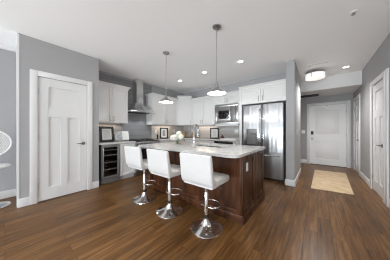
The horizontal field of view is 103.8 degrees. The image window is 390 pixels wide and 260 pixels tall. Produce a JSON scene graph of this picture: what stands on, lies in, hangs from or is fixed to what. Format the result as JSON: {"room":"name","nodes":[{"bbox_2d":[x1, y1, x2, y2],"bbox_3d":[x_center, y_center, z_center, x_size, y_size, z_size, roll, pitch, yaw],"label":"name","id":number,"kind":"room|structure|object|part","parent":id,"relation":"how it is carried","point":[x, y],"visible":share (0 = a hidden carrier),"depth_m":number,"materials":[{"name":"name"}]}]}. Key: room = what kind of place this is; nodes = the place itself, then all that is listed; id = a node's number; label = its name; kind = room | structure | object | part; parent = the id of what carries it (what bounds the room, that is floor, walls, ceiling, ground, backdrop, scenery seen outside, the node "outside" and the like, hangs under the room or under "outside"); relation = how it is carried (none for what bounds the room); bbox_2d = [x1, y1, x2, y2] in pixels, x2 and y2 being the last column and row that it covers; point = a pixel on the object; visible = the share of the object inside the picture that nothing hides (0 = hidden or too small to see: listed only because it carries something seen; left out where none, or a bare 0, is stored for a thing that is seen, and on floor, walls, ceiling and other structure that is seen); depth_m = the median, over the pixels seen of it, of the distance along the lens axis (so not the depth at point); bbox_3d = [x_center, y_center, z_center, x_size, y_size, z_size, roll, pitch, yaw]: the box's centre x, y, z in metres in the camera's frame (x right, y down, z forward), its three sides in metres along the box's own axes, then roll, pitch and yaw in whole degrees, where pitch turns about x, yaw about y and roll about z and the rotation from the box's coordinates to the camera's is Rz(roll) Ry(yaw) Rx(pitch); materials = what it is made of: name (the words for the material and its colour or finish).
{"room":"kitchen","nodes":[
{"label":"kitchen","id":0,"kind":"room"},
{"bbox_2d":[16,33,98,198],"bbox_3d":[-2.658,-0.155,3.022,0.690,2.710,1.120,0,0,39],"label":"wall","id":1,"kind":"structure","parent":0,"point":[35,54],"depth_m":2.68,"materials":[{"name":"grey paint"}]},
{"bbox_2d":[17,33,18,207],"bbox_3d":[-2.777,-0.150,2.400,0.104,2.700,0.024,0,0,39],"label":"trim","id":2,"kind":"structure","parent":1,"relation":"attached to","point":[17,33],"depth_m":2.36,"materials":[{"name":"white paint"}]},
{"bbox_2d":[18,197,29,207],"bbox_3d":[-2.695,1.133,2.413,0.015,0.135,0.125,0,0,39],"label":"baseboard","id":3,"kind":"structure","parent":1,"relation":"attached to","point":[22,202],"depth_m":2.40,"materials":[{"name":"white paint"}]},
{"bbox_2d":[30,69,91,204],"bbox_3d":[-2.387,0.106,2.804,0.103,2.187,0.874,0,0,39],"label":"door","id":4,"kind":"structure","parent":1,"relation":"in","point":[60,111],"depth_m":2.76,"materials":[{"name":"white paint"}]},
{"bbox_2d":[92,181,98,188],"bbox_3d":[-2.071,1.133,3.189,0.015,0.135,0.125,0,0,39],"label":"baseboard","id":5,"kind":"structure","parent":1,"relation":"attached to","point":[95,184],"depth_m":3.18,"materials":[{"name":"white paint"}]},
{"bbox_2d":[0,49,183,191],"bbox_3d":[-3.801,-0.155,2.247,0.120,2.710,10.740,0,0,39],"label":"wall","id":6,"kind":"structure","parent":0,"point":[7,58],"depth_m":2.74,"materials":[{"name":"grey paint"}]},
{"bbox_2d":[0,189,15,198],"bbox_3d":[-4.127,1.133,1.733,0.015,0.135,2.730,0,0,39],"label":"baseboard","id":7,"kind":"structure","parent":6,"relation":"attached to","point":[8,193],"depth_m":2.72,"materials":[{"name":"white paint"}]},
{"bbox_2d":[0,43,15,52],"bbox_3d":[-5.179,-1.465,0.397,0.050,0.090,6.130,0,0,39],"label":"trim","id":8,"kind":"structure","parent":6,"relation":"attached to","point":[3,46],"depth_m":2.70,"materials":[{"name":"white paint"}]},
{"bbox_2d":[99,80,129,123],"bbox_3d":[-2.137,-0.660,3.880,0.402,0.960,0.860,0,0,39],"label":"upper cabinet","id":9,"kind":"object","parent":6,"relation":"attached to","point":[113,98],"visible":0.73,"depth_m":3.78,"materials":[{"name":"white paint"}]},
{"bbox_3d":[-2.175,-0.625,3.615,0.020,0.876,0.394,0,0,39],"label":"door","id":10,"kind":"part","parent":9,"relation":"part of","materials":[{"name":"white paint"}]},
{"bbox_3d":[-2.137,-1.103,3.880,0.402,0.075,0.860,0,0,39],"label":"crown molding","id":11,"kind":"part","parent":9,"relation":"part of","materials":[{"name":"white paint"}]},
{"bbox_3d":[-1.923,-0.625,3.929,0.020,0.876,0.399,0,0,39],"label":"door","id":12,"kind":"part","parent":9,"relation":"part of","materials":[{"name":"white paint"}]},
{"bbox_2d":[99,73,151,140],"bbox_3d":[-2.007,-0.593,4.372,0.012,1.725,1.800,0,0,39],"label":"tile","id":13,"kind":"structure","parent":6,"relation":"attached to","point":[137,128],"depth_m":4.55,"materials":[{"name":"grey tile"}]},
{"bbox_2d":[128,78,154,114],"bbox_3d":[-1.593,-1.002,4.430,0.560,1.009,0.770,0,0,39],"label":"range hood","id":14,"kind":"object","parent":6,"relation":"attached to","point":[137,107],"visible":0.98,"depth_m":4.45,"materials":[{"name":"metal"}]},
{"bbox_2d":[145,93,178,124],"bbox_3d":[-1.095,-0.660,5.175,0.402,0.960,1.115,0,0,39],"label":"upper cabinet","id":15,"kind":"object","parent":6,"relation":"attached to","point":[165,114],"visible":0.84,"depth_m":4.94,"materials":[{"name":"white paint"}]},
{"bbox_3d":[-1.133,-0.625,4.911,0.020,0.876,0.539,0,0,39],"label":"door","id":16,"kind":"part","parent":15,"relation":"part of","materials":[{"name":"white paint"}]},
{"bbox_3d":[-1.095,-1.103,5.175,0.402,0.075,1.115,0,0,39],"label":"crown molding","id":17,"kind":"part","parent":15,"relation":"part of","materials":[{"name":"white paint"}]},
{"bbox_3d":[-0.801,-0.625,5.324,0.020,0.876,0.509,0,0,39],"label":"door","id":18,"kind":"part","parent":15,"relation":"part of","materials":[{"name":"white paint"}]},
{"bbox_2d":[152,125,183,137],"bbox_3d":[-0.952,0.045,5.686,0.010,0.450,1.570,0,0,39],"label":"tile","id":19,"kind":"structure","parent":6,"relation":"attached to","point":[154,127],"depth_m":5.65,"materials":[{"name":"grey tile"}]},
{"bbox_2d":[172,96,193,125],"bbox_3d":[-0.405,-0.710,5.756,0.750,1.060,0.750,0,0,39],"label":"upper cabinet","id":20,"kind":"object","parent":6,"relation":"attached to","point":[184,102],"visible":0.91,"depth_m":5.56,"materials":[{"name":"white paint"}]},
{"bbox_3d":[-0.383,-0.675,5.553,0.515,0.980,0.020,0,0,-6],"label":"door","id":21,"kind":"part","parent":20,"relation":"part of","materials":[{"name":"white paint"}]},
{"bbox_3d":[-0.383,-1.202,5.551,0.523,0.075,0.125,0,0,-6],"label":"crown molding","id":22,"kind":"part","parent":20,"relation":"part of","materials":[{"name":"white paint"}]},
{"bbox_2d":[0,0,389,93],"bbox_3d":[-0.589,-1.560,1.102,6.700,0.100,13.180,0,0,39],"label":"ceiling","id":23,"kind":"structure","parent":0,"point":[129,39],"depth_m":2.39,"materials":[{"name":"white paint"}]},
{"bbox_2d":[159,51,172,103],"bbox_3d":[-0.562,-1.028,2.980,0.284,0.965,0.284,0,0,39],"label":"pendant light","id":24,"kind":"object","parent":23,"relation":"hanging from","point":[166,100],"visible":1,"depth_m":2.93,"materials":[{"name":"white glass"}]},
{"bbox_3d":[-0.562,-0.587,2.980,0.284,0.084,0.284,0,0,39],"label":"lamp shade","id":25,"kind":"part","parent":24,"relation":"part of","materials":[{"name":"white glass"}]},
{"bbox_2d":[207,24,226,95],"bbox_3d":[0.316,-1.022,2.229,0.284,0.975,0.284,0,0,39],"label":"pendant light","id":26,"kind":"object","parent":23,"relation":"hanging from","point":[216,91],"visible":1,"depth_m":2.22,"materials":[{"name":"white glass"}]},
{"bbox_3d":[0.316,-1.089,2.229,0.011,0.789,0.011,0,0,39],"label":"rod","id":27,"kind":"part","parent":26,"relation":"part of","materials":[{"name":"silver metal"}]},
{"bbox_3d":[0.316,-0.577,2.229,0.284,0.084,0.284,0,0,39],"label":"lamp shade","id":28,"kind":"part","parent":26,"relation":"part of","materials":[{"name":"white glass"}]},
{"bbox_2d":[208,91,225,95],"bbox_3d":[0.316,-0.541,2.229,0.268,0.008,0.268,0,0,39],"label":"diffuser","id":29,"kind":"object","parent":26,"relation":"attached to","point":[213,93],"depth_m":2.23,"materials":[{"name":"white glass"}]},
{"bbox_2d":[305,70,325,80],"bbox_3d":[3.055,-1.405,3.896,0.420,0.210,0.420,0,0,39],"label":"drum light","id":30,"kind":"object","parent":23,"relation":"attached to","point":[315,75],"visible":1,"depth_m":3.78,"materials":[{"name":"white glass"}]},
{"bbox_2d":[306,76,324,80],"bbox_3d":[3.055,-1.311,3.896,0.398,0.022,0.398,0,0,39],"label":"diffuser","id":31,"kind":"object","parent":30,"relation":"attached to","point":[310,78],"depth_m":3.84,"materials":[{"name":"white glass"}]},
{"bbox_2d":[308,61,327,66],"bbox_3d":[2.781,-1.505,3.467,0.350,0.009,0.090,0,0,39],"label":"ceiling vent","id":32,"kind":"object","parent":23,"relation":"in","point":[325,61],"visible":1,"depth_m":3.44,"materials":[{"name":"white plastic"}]},
{"bbox_2d":[349,10,357,15],"bbox_3d":[2.023,-1.492,1.953,0.084,0.036,0.084,0,0,39],"label":"sprinkler","id":33,"kind":"object","parent":23,"relation":"attached to","point":[352,13],"visible":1,"depth_m":1.95,"materials":[{"name":"white plastic"}]},
{"bbox_2d":[0,163,389,259],"bbox_3d":[-0.589,1.250,1.102,6.700,0.100,13.180,0,0,39],"label":"floor","id":34,"kind":"structure","parent":0,"point":[301,221],"depth_m":1.85,"materials":[{"name":"brown wood"}]},
{"bbox_2d":[0,131,11,208],"bbox_3d":[-3.147,0.594,2.357,0.450,1.212,0.432,0,0,39],"label":"mesh chair","id":35,"kind":"object","parent":34,"relation":"on","point":[3,204],"visible":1,"depth_m":2.49,"materials":[{"name":"white plastic"}]},
{"bbox_3d":[-3.132,0.562,2.345,0.410,0.035,0.410,0,0,39],"label":"seat","id":36,"kind":"part","parent":35,"relation":"part of","materials":[{"name":"white plastic"}]},
{"bbox_3d":[-3.186,0.205,2.389,0.024,0.433,0.433,0,0,33],"label":"frame","id":37,"kind":"part","parent":35,"relation":"part of","materials":[{"name":"white plastic"}]},
{"bbox_2d":[99,144,119,184],"bbox_3d":[-2.131,0.760,3.654,0.659,0.880,0.405,0,0,39],"label":"wine cooler","id":38,"kind":"object","parent":34,"relation":"on","point":[109,155],"visible":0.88,"depth_m":3.46,"materials":[{"name":"grey metal"}]},
{"bbox_2d":[101,176,119,184],"bbox_3d":[-1.926,1.137,3.489,0.025,0.105,0.397,0,0,39],"label":"grille","id":39,"kind":"object","parent":38,"relation":"attached to","point":[111,179],"depth_m":3.46,"materials":[{"name":"grey metal"}]},
{"bbox_3d":[-1.920,0.708,3.485,0.008,0.655,0.305,0,0,39],"label":"glass","id":40,"kind":"part","parent":38,"relation":"part of","materials":[{"name":"black glass"}]},
{"bbox_2d":[120,143,134,178],"bbox_3d":[-1.889,0.759,3.980,0.662,0.882,0.393,0,0,39],"label":"base cabinet","id":41,"kind":"object","parent":34,"relation":"on","point":[125,171],"visible":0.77,"depth_m":3.74,"materials":[{"name":"white paint"}]},
{"bbox_2d":[99,141,135,144],"bbox_3d":[-2.038,0.300,3.803,0.652,0.031,0.863,0,0,39],"label":"countertop","id":42,"kind":"structure","parent":41,"relation":"on","point":[114,142],"depth_m":3.58,"materials":[{"name":"white stone"}]},
{"bbox_2d":[99,126,113,141],"bbox_3d":[-2.179,0.095,3.772,0.107,0.378,0.331,0,0,39],"label":"picture frame","id":43,"kind":"object","parent":42,"relation":"on","point":[106,134],"visible":0.88,"depth_m":3.75,"materials":[{"name":"black wood"}]},
{"bbox_2d":[103,130,110,138],"bbox_3d":[-2.166,0.095,3.761,0.031,0.208,0.160,0,0,38],"label":"print","id":44,"kind":"object","parent":43,"relation":"attached to","point":[106,133],"depth_m":3.76},
{"bbox_2d":[115,131,128,141],"bbox_3d":[-1.924,0.151,4.058,0.264,0.264,0.341,0,0,39],"label":"open book","id":45,"kind":"object","parent":42,"relation":"on","point":[119,135],"visible":0.95,"depth_m":4.03,"materials":[{"name":"white paper"}]},
{"bbox_2d":[124,146,156,203],"bbox_3d":[-0.890,0.731,2.662,0.444,0.938,0.478,0,0,37],"label":"bar stool","id":46,"kind":"object","parent":34,"relation":"on","point":[133,155],"visible":0.98,"depth_m":2.54,"materials":[{"name":"white leather"}]},
{"bbox_3d":[-0.998,0.445,2.519,0.444,0.365,0.119,0,0,37],"label":"backrest","id":47,"kind":"part","parent":46,"relation":"part of","materials":[{"name":"white leather"}]},
{"bbox_3d":[-0.876,0.587,2.680,0.430,0.083,0.395,0,0,37],"label":"seat","id":48,"kind":"part","parent":46,"relation":"part of","materials":[{"name":"white leather"}]},
{"bbox_2d":[129,139,159,175],"bbox_3d":[-1.508,0.718,4.426,0.683,0.924,0.766,0,0,39],"label":"stove","id":49,"kind":"object","parent":34,"relation":"on","point":[138,141],"visible":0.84,"depth_m":4.15,"materials":[{"name":"metal"}]},
{"bbox_3d":[-1.291,1.073,4.252,0.040,0.133,0.760,0,0,39],"label":"warming drawer","id":50,"kind":"part","parent":49,"relation":"part of","materials":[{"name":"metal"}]},
{"bbox_2d":[129,139,158,141],"bbox_3d":[-1.523,0.289,4.438,0.645,0.022,0.766,0,0,39],"label":"cooktop","id":51,"kind":"object","parent":49,"relation":"in","point":[137,140],"depth_m":4.29,"materials":[{"name":"black glass"}]},
{"bbox_3d":[-1.286,0.350,4.248,0.052,0.100,0.766,0,0,39],"label":"control panel","id":52,"kind":"part","parent":49,"relation":"part of","materials":[{"name":"metal"}]},
{"bbox_2d":[146,149,182,218],"bbox_3d":[-0.385,0.731,2.254,0.444,0.938,0.478,0,0,39],"label":"bar stool","id":53,"kind":"object","parent":34,"relation":"on","point":[159,164],"visible":0.98,"depth_m":2.13,"materials":[{"name":"white leather"}]},
{"bbox_3d":[-0.497,0.445,2.114,0.444,0.365,0.119,0,0,39],"label":"backrest","id":54,"kind":"part","parent":53,"relation":"part of","materials":[{"name":"white leather"}]},
{"bbox_3d":[-0.371,0.587,2.271,0.430,0.083,0.395,0,0,39],"label":"seat","id":55,"kind":"part","parent":53,"relation":"part of","materials":[{"name":"white leather"}]},
{"bbox_2d":[160,139,183,142],"bbox_3d":[-0.937,0.759,5.164,0.662,0.882,1.085,0,0,39],"label":"base cabinet","id":56,"kind":"object","parent":34,"relation":"on","point":[182,139],"visible":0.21,"depth_m":4.87,"materials":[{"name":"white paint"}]},
{"bbox_2d":[157,137,238,141],"bbox_3d":[0.024,0.300,4.792,2.626,0.031,1.715,0,0,39],"label":"countertop","id":57,"kind":"structure","parent":56,"relation":"on","point":[188,138],"depth_m":4.75,"materials":[{"name":"white stone"}]},
{"bbox_2d":[160,128,167,138],"bbox_3d":[-1.070,0.096,5.263,0.270,0.374,0.093,0,0,-17],"label":"picture frame","id":58,"kind":"object","parent":57,"relation":"on","point":[163,131],"visible":1,"depth_m":5.24,"materials":[{"name":"black wood"}]},
{"bbox_2d":[210,128,218,138],"bbox_3d":[0.661,0.099,5.216,0.300,0.369,0.092,0,0,2],"label":"picture frame","id":59,"kind":"object","parent":57,"relation":"on","point":[214,132],"visible":1,"depth_m":5.19,"materials":[{"name":"black wood"}]},
{"bbox_2d":[220,138,238,139],"bbox_3d":[1.064,0.267,4.611,0.520,0.034,0.320,0,0,39],"label":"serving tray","id":60,"kind":"object","parent":57,"relation":"on","point":[221,138],"visible":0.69,"depth_m":4.61,"materials":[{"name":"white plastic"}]},
{"bbox_2d":[185,139,213,142],"bbox_3d":[0.294,0.759,5.250,1.200,0.882,0.663,0,0,39],"label":"base cabinet","id":61,"kind":"object","parent":34,"relation":"on","point":[186,140],"visible":0.17,"depth_m":4.94,"materials":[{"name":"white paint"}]},
{"bbox_3d":[0.349,0.412,4.839,0.594,0.171,0.020,0,0,39],"label":"drawer","id":62,"kind":"part","parent":61,"relation":"part of","materials":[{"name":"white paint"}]},
{"bbox_2d":[180,152,228,238],"bbox_3d":[0.131,0.731,1.867,0.444,0.938,0.478,0,0,39],"label":"bar stool","id":63,"kind":"object","parent":34,"relation":"on","point":[196,169],"visible":1,"depth_m":1.75,"materials":[{"name":"white leather"}]},
{"bbox_3d":[0.018,0.445,1.727,0.444,0.365,0.119,0,0,39],"label":"backrest","id":64,"kind":"part","parent":63,"relation":"part of","materials":[{"name":"white leather"}]},
{"bbox_3d":[0.145,0.587,1.885,0.430,0.083,0.395,0,0,39],"label":"seat","id":65,"kind":"part","parent":63,"relation":"part of","materials":[{"name":"white leather"}]},
{"bbox_2d":[149,148,264,225],"bbox_3d":[0.145,0.760,2.954,2.025,0.880,1.025,0,0,39],"label":"kitchen island","id":66,"kind":"object","parent":34,"relation":"on","point":[239,197],"visible":0.48,"depth_m":2.21,"materials":[{"name":"brown wood"}]},
{"bbox_3d":[-0.660,0.710,2.981,0.653,0.780,0.020,0,0,39],"label":"panel","id":67,"kind":"part","parent":66,"relation":"part of","materials":[{"name":"brown wood"}]},
{"bbox_3d":[-0.150,0.710,2.571,0.653,0.780,0.020,0,0,39],"label":"panel","id":68,"kind":"part","parent":66,"relation":"part of","materials":[{"name":"brown wood"}]},
{"bbox_2d":[138,141,264,157],"bbox_3d":[0.052,0.301,2.854,2.085,0.033,1.285,0,0,39],"label":"island countertop","id":69,"kind":"structure","parent":66,"relation":"on","point":[226,150],"depth_m":2.40,"materials":[{"name":"white stone"}]},
{"bbox_2d":[193,124,198,147],"bbox_3d":[0.015,0.088,2.577,0.106,0.393,0.231,0,0,4],"label":"kitchen faucet","id":70,"kind":"object","parent":69,"relation":"on","point":[194,142],"visible":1,"depth_m":2.53,"materials":[{"name":"metal"}]},
{"bbox_3d":[0.134,1.147,2.940,2.025,0.105,0.990,0,0,39],"label":"molding","id":71,"kind":"part","parent":66,"relation":"part of","materials":[{"name":"brown wood"}]},
{"bbox_3d":[0.353,0.710,2.167,0.633,0.780,0.020,0,0,39],"label":"panel","id":72,"kind":"part","parent":66,"relation":"part of","materials":[{"name":"brown wood"}]},
{"bbox_3d":[0.754,0.710,2.143,0.020,0.780,0.483,0,0,39],"label":"panel","id":73,"kind":"part","parent":66,"relation":"part of","materials":[{"name":"brown wood"}]},
{"bbox_3d":[1.052,0.710,2.513,0.020,0.780,0.463,0,0,39],"label":"panel","id":74,"kind":"part","parent":66,"relation":"part of","materials":[{"name":"brown wood"}]},
{"bbox_2d":[214,141,232,143],"bbox_3d":[0.997,0.760,4.679,0.600,0.880,0.657,0,0,39],"label":"dishwasher","id":75,"kind":"object","parent":34,"relation":"on","point":[219,142],"visible":0.13,"depth_m":4.44,"materials":[{"name":"metal"}]},
{"bbox_2d":[239,79,285,144],"bbox_3d":[1.811,0.020,4.031,1.108,2.360,0.663,0,0,39],"label":"tall cabinet","id":76,"kind":"object","parent":34,"relation":"on","point":[270,92],"visible":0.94,"depth_m":3.82,"materials":[{"name":"white paint"}]},
{"bbox_3d":[1.428,-0.887,3.997,0.547,0.391,0.020,0,0,39],"label":"door","id":77,"kind":"part","parent":76,"relation":"part of","materials":[{"name":"white paint"}]},
{"bbox_3d":[1.811,-1.123,4.031,1.108,0.075,0.663,0,0,39],"label":"crown molding","id":78,"kind":"part","parent":76,"relation":"part of","materials":[{"name":"white paint"}]},
{"bbox_3d":[1.860,-0.887,3.650,0.549,0.391,0.020,0,0,39],"label":"door","id":79,"kind":"part","parent":76,"relation":"part of","materials":[{"name":"white paint"}]},
{"bbox_2d":[243,102,285,182],"bbox_3d":[1.818,0.282,3.981,0.955,1.835,0.697,0,0,39],"label":"refrigerator","id":80,"kind":"object","parent":34,"relation":"on","point":[264,125],"visible":0.73,"depth_m":3.65,"materials":[{"name":"silver metal"}]},
{"bbox_3d":[1.473,-0.050,3.936,0.474,1.170,0.079,0,0,39],"label":"door","id":81,"kind":"part","parent":80,"relation":"part of","materials":[{"name":"silver metal"}]},
{"bbox_3d":[1.588,-0.050,3.767,0.024,0.998,0.074,0,0,39],"label":"handle","id":82,"kind":"part","parent":80,"relation":"part of","materials":[{"name":"silver metal"}]},
{"bbox_3d":[1.658,-0.050,3.710,0.024,0.998,0.074,0,0,39],"label":"handle","id":83,"kind":"part","parent":80,"relation":"part of","materials":[{"name":"silver metal"}]},
{"bbox_3d":[1.848,-0.050,3.635,0.474,1.170,0.079,0,0,39],"label":"door","id":84,"kind":"part","parent":80,"relation":"part of","materials":[{"name":"silver metal"}]},
{"bbox_3d":[1.660,0.843,3.785,0.955,0.595,0.079,0,0,39],"label":"freezer drawer","id":85,"kind":"part","parent":80,"relation":"part of","materials":[{"name":"silver metal"}]},
{"bbox_2d":[284,104,285,180],"bbox_3d":[1.862,0.268,4.036,0.945,1.805,0.555,0,0,39],"label":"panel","id":86,"kind":"object","parent":80,"relation":"in","point":[284,104],"depth_m":3.53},
{"bbox_2d":[286,59,299,179],"bbox_3d":[2.506,-0.155,3.868,0.160,2.710,1.430,0,0,39],"label":"wall pier","id":87,"kind":"object","parent":34,"relation":"on","point":[292,73],"visible":0.93,"depth_m":3.33,"materials":[{"name":"grey paint"}]},
{"bbox_2d":[285,179,294,186],"bbox_3d":[2.054,1.133,3.305,0.190,0.135,0.015,0,0,39],"label":"baseboard","id":88,"kind":"object","parent":87,"relation":"attached to","point":[288,182],"visible":1,"depth_m":3.30,"materials":[{"name":"white paint"}]},
{"bbox_2d":[295,168,300,185],"bbox_3d":[2.575,1.133,3.813,0.015,0.135,1.430,0,0,39],"label":"baseboard","id":89,"kind":"structure","parent":87,"relation":"attached to","point":[299,172],"depth_m":3.60,"materials":[{"name":"white paint"}]},
{"bbox_2d":[311,170,353,194],"bbox_3d":[3.291,1.194,3.706,0.715,0.011,1.959,0,0,39],"label":"entry rug","id":90,"kind":"object","parent":34,"relation":"on","point":[338,182],"visible":1,"depth_m":3.48,"materials":[{"name":"fabric"}]},
{"bbox_2d":[184,73,285,140],"bbox_3d":[1.058,-0.155,5.154,3.810,2.710,0.120,0,0,39],"label":"wall","id":91,"kind":"structure","parent":0,"point":[235,86],"depth_m":4.87,"materials":[{"name":"grey paint"}]},
{"bbox_2d":[191,95,213,124],"bbox_3d":[0.335,-0.660,5.385,0.966,0.960,0.403,0,0,39],"label":"upper cabinet","id":92,"kind":"object","parent":91,"relation":"attached to","point":[202,108],"visible":0.95,"depth_m":5.23,"materials":[{"name":"white paint"}]},
{"bbox_3d":[0.061,-0.625,5.430,0.477,0.876,0.020,0,0,39],"label":"door","id":93,"kind":"part","parent":92,"relation":"part of","materials":[{"name":"white paint"}]},
{"bbox_3d":[0.335,-1.103,5.385,0.966,0.075,0.403,0,0,39],"label":"crown molding","id":94,"kind":"part","parent":92,"relation":"part of","materials":[{"name":"white paint"}]},
{"bbox_3d":[0.437,-0.625,5.127,0.477,0.876,0.020,0,0,39],"label":"door","id":95,"kind":"part","parent":92,"relation":"part of","materials":[{"name":"white paint"}]},
{"bbox_2d":[184,126,238,138],"bbox_3d":[0.581,0.045,5.455,2.690,0.450,0.010,0,0,39],"label":"tile","id":96,"kind":"structure","parent":91,"relation":"attached to","point":[204,131],"depth_m":5.42,"materials":[{"name":"grey tile"}]},
{"bbox_2d":[213,90,238,125],"bbox_3d":[1.073,-0.640,4.766,0.956,1.000,0.443,0,0,39],"label":"upper cabinet","id":97,"kind":"object","parent":91,"relation":"attached to","point":[233,96],"visible":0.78,"depth_m":4.62,"materials":[{"name":"white paint"}]},
{"bbox_3d":[0.781,-0.938,4.800,0.452,0.251,0.020,0,0,39],"label":"door","id":98,"kind":"part","parent":97,"relation":"part of","materials":[{"name":"white paint"}]},
{"bbox_3d":[1.073,-1.103,4.766,0.956,0.075,0.443,0,0,39],"label":"crown molding","id":99,"kind":"part","parent":97,"relation":"part of","materials":[{"name":"white paint"}]},
{"bbox_2d":[215,103,237,123],"bbox_3d":[1.029,-0.495,4.779,0.781,0.606,0.400,0,0,39],"label":"microwave","id":100,"kind":"object","parent":97,"relation":"in","point":[225,113],"visible":1,"depth_m":4.63,"materials":[{"name":"metal"}]},
{"bbox_3d":[0.879,-0.495,4.706,0.468,0.462,0.027,0,0,39],"label":"door","id":101,"kind":"part","parent":100,"relation":"part of","materials":[{"name":"metal"}]},
{"bbox_3d":[1.117,-0.495,4.515,0.138,0.462,0.026,0,0,39],"label":"control panel","id":102,"kind":"part","parent":100,"relation":"part of","materials":[{"name":"grey metal"}]},
{"bbox_3d":[1.153,-0.938,4.500,0.492,0.251,0.020,0,0,39],"label":"door","id":103,"kind":"part","parent":97,"relation":"part of","materials":[{"name":"white paint"}]},
{"bbox_2d":[300,94,352,167],"bbox_3d":[4.101,-0.155,5.608,2.565,2.710,0.120,0,0,39],"label":"wall","id":104,"kind":"structure","parent":0,"point":[303,102],"depth_m":5.55,"materials":[{"name":"grey paint"}]},
{"bbox_2d":[307,100,350,167],"bbox_3d":[4.509,0.124,5.218,1.124,2.152,0.176,0,0,39],"label":"door","id":105,"kind":"structure","parent":104,"relation":"in","point":[328,124],"depth_m":5.18,"materials":[{"name":"white paint"}]},
{"bbox_2d":[300,71,361,98],"bbox_3d":[3.639,-1.335,5.113,2.465,0.350,1.230,0,0,39],"label":"ceiling","id":106,"kind":"structure","parent":0,"point":[346,83],"depth_m":4.31,"materials":[{"name":"grey paint"}]},
{"bbox_2d":[300,94,318,97],"bbox_3d":[3.835,-1.154,5.154,0.520,0.012,0.400,0,0,39],"label":"ceiling vent","id":107,"kind":"object","parent":106,"relation":"in","point":[311,95],"visible":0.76,"depth_m":5.07,"materials":[{"name":"black metal"}]},
{"bbox_2d":[353,33,389,198],"bbox_3d":[1.517,-0.155,-0.655,1.455,2.710,12.880,0,0,39],"label":"wall","id":108,"kind":"structure","parent":0,"point":[380,61],"depth_m":3.36,"materials":[{"name":"grey paint"}]},
{"bbox_2d":[353,94,359,175],"bbox_3d":[4.604,0.119,4.344,0.103,2.162,0.884,0,0,39],"label":"door","id":109,"kind":"structure","parent":108,"relation":"in","point":[356,103],"depth_m":4.51,"materials":[{"name":"white paint"}]},
{"bbox_2d":[360,171,369,186],"bbox_3d":[3.995,1.133,3.601,0.015,0.135,1.030,0,0,39],"label":"baseboard","id":110,"kind":"structure","parent":108,"relation":"attached to","point":[362,175],"depth_m":3.51,"materials":[{"name":"white paint"}]},
{"bbox_2d":[370,70,384,203],"bbox_3d":[3.393,0.109,2.838,0.103,2.182,0.909,0,0,39],"label":"door","id":111,"kind":"structure","parent":108,"relation":"in","point":[378,97],"depth_m":2.83,"materials":[{"name":"white paint"}]},
{"bbox_2d":[385,68,388,206],"bbox_3d":[3.050,0.110,2.430,0.020,2.180,0.090,0,0,39],"label":"trim","id":112,"kind":"structure","parent":108,"relation":"attached to","point":[387,69],"depth_m":2.42,"materials":[{"name":"white paint"}]}
]}

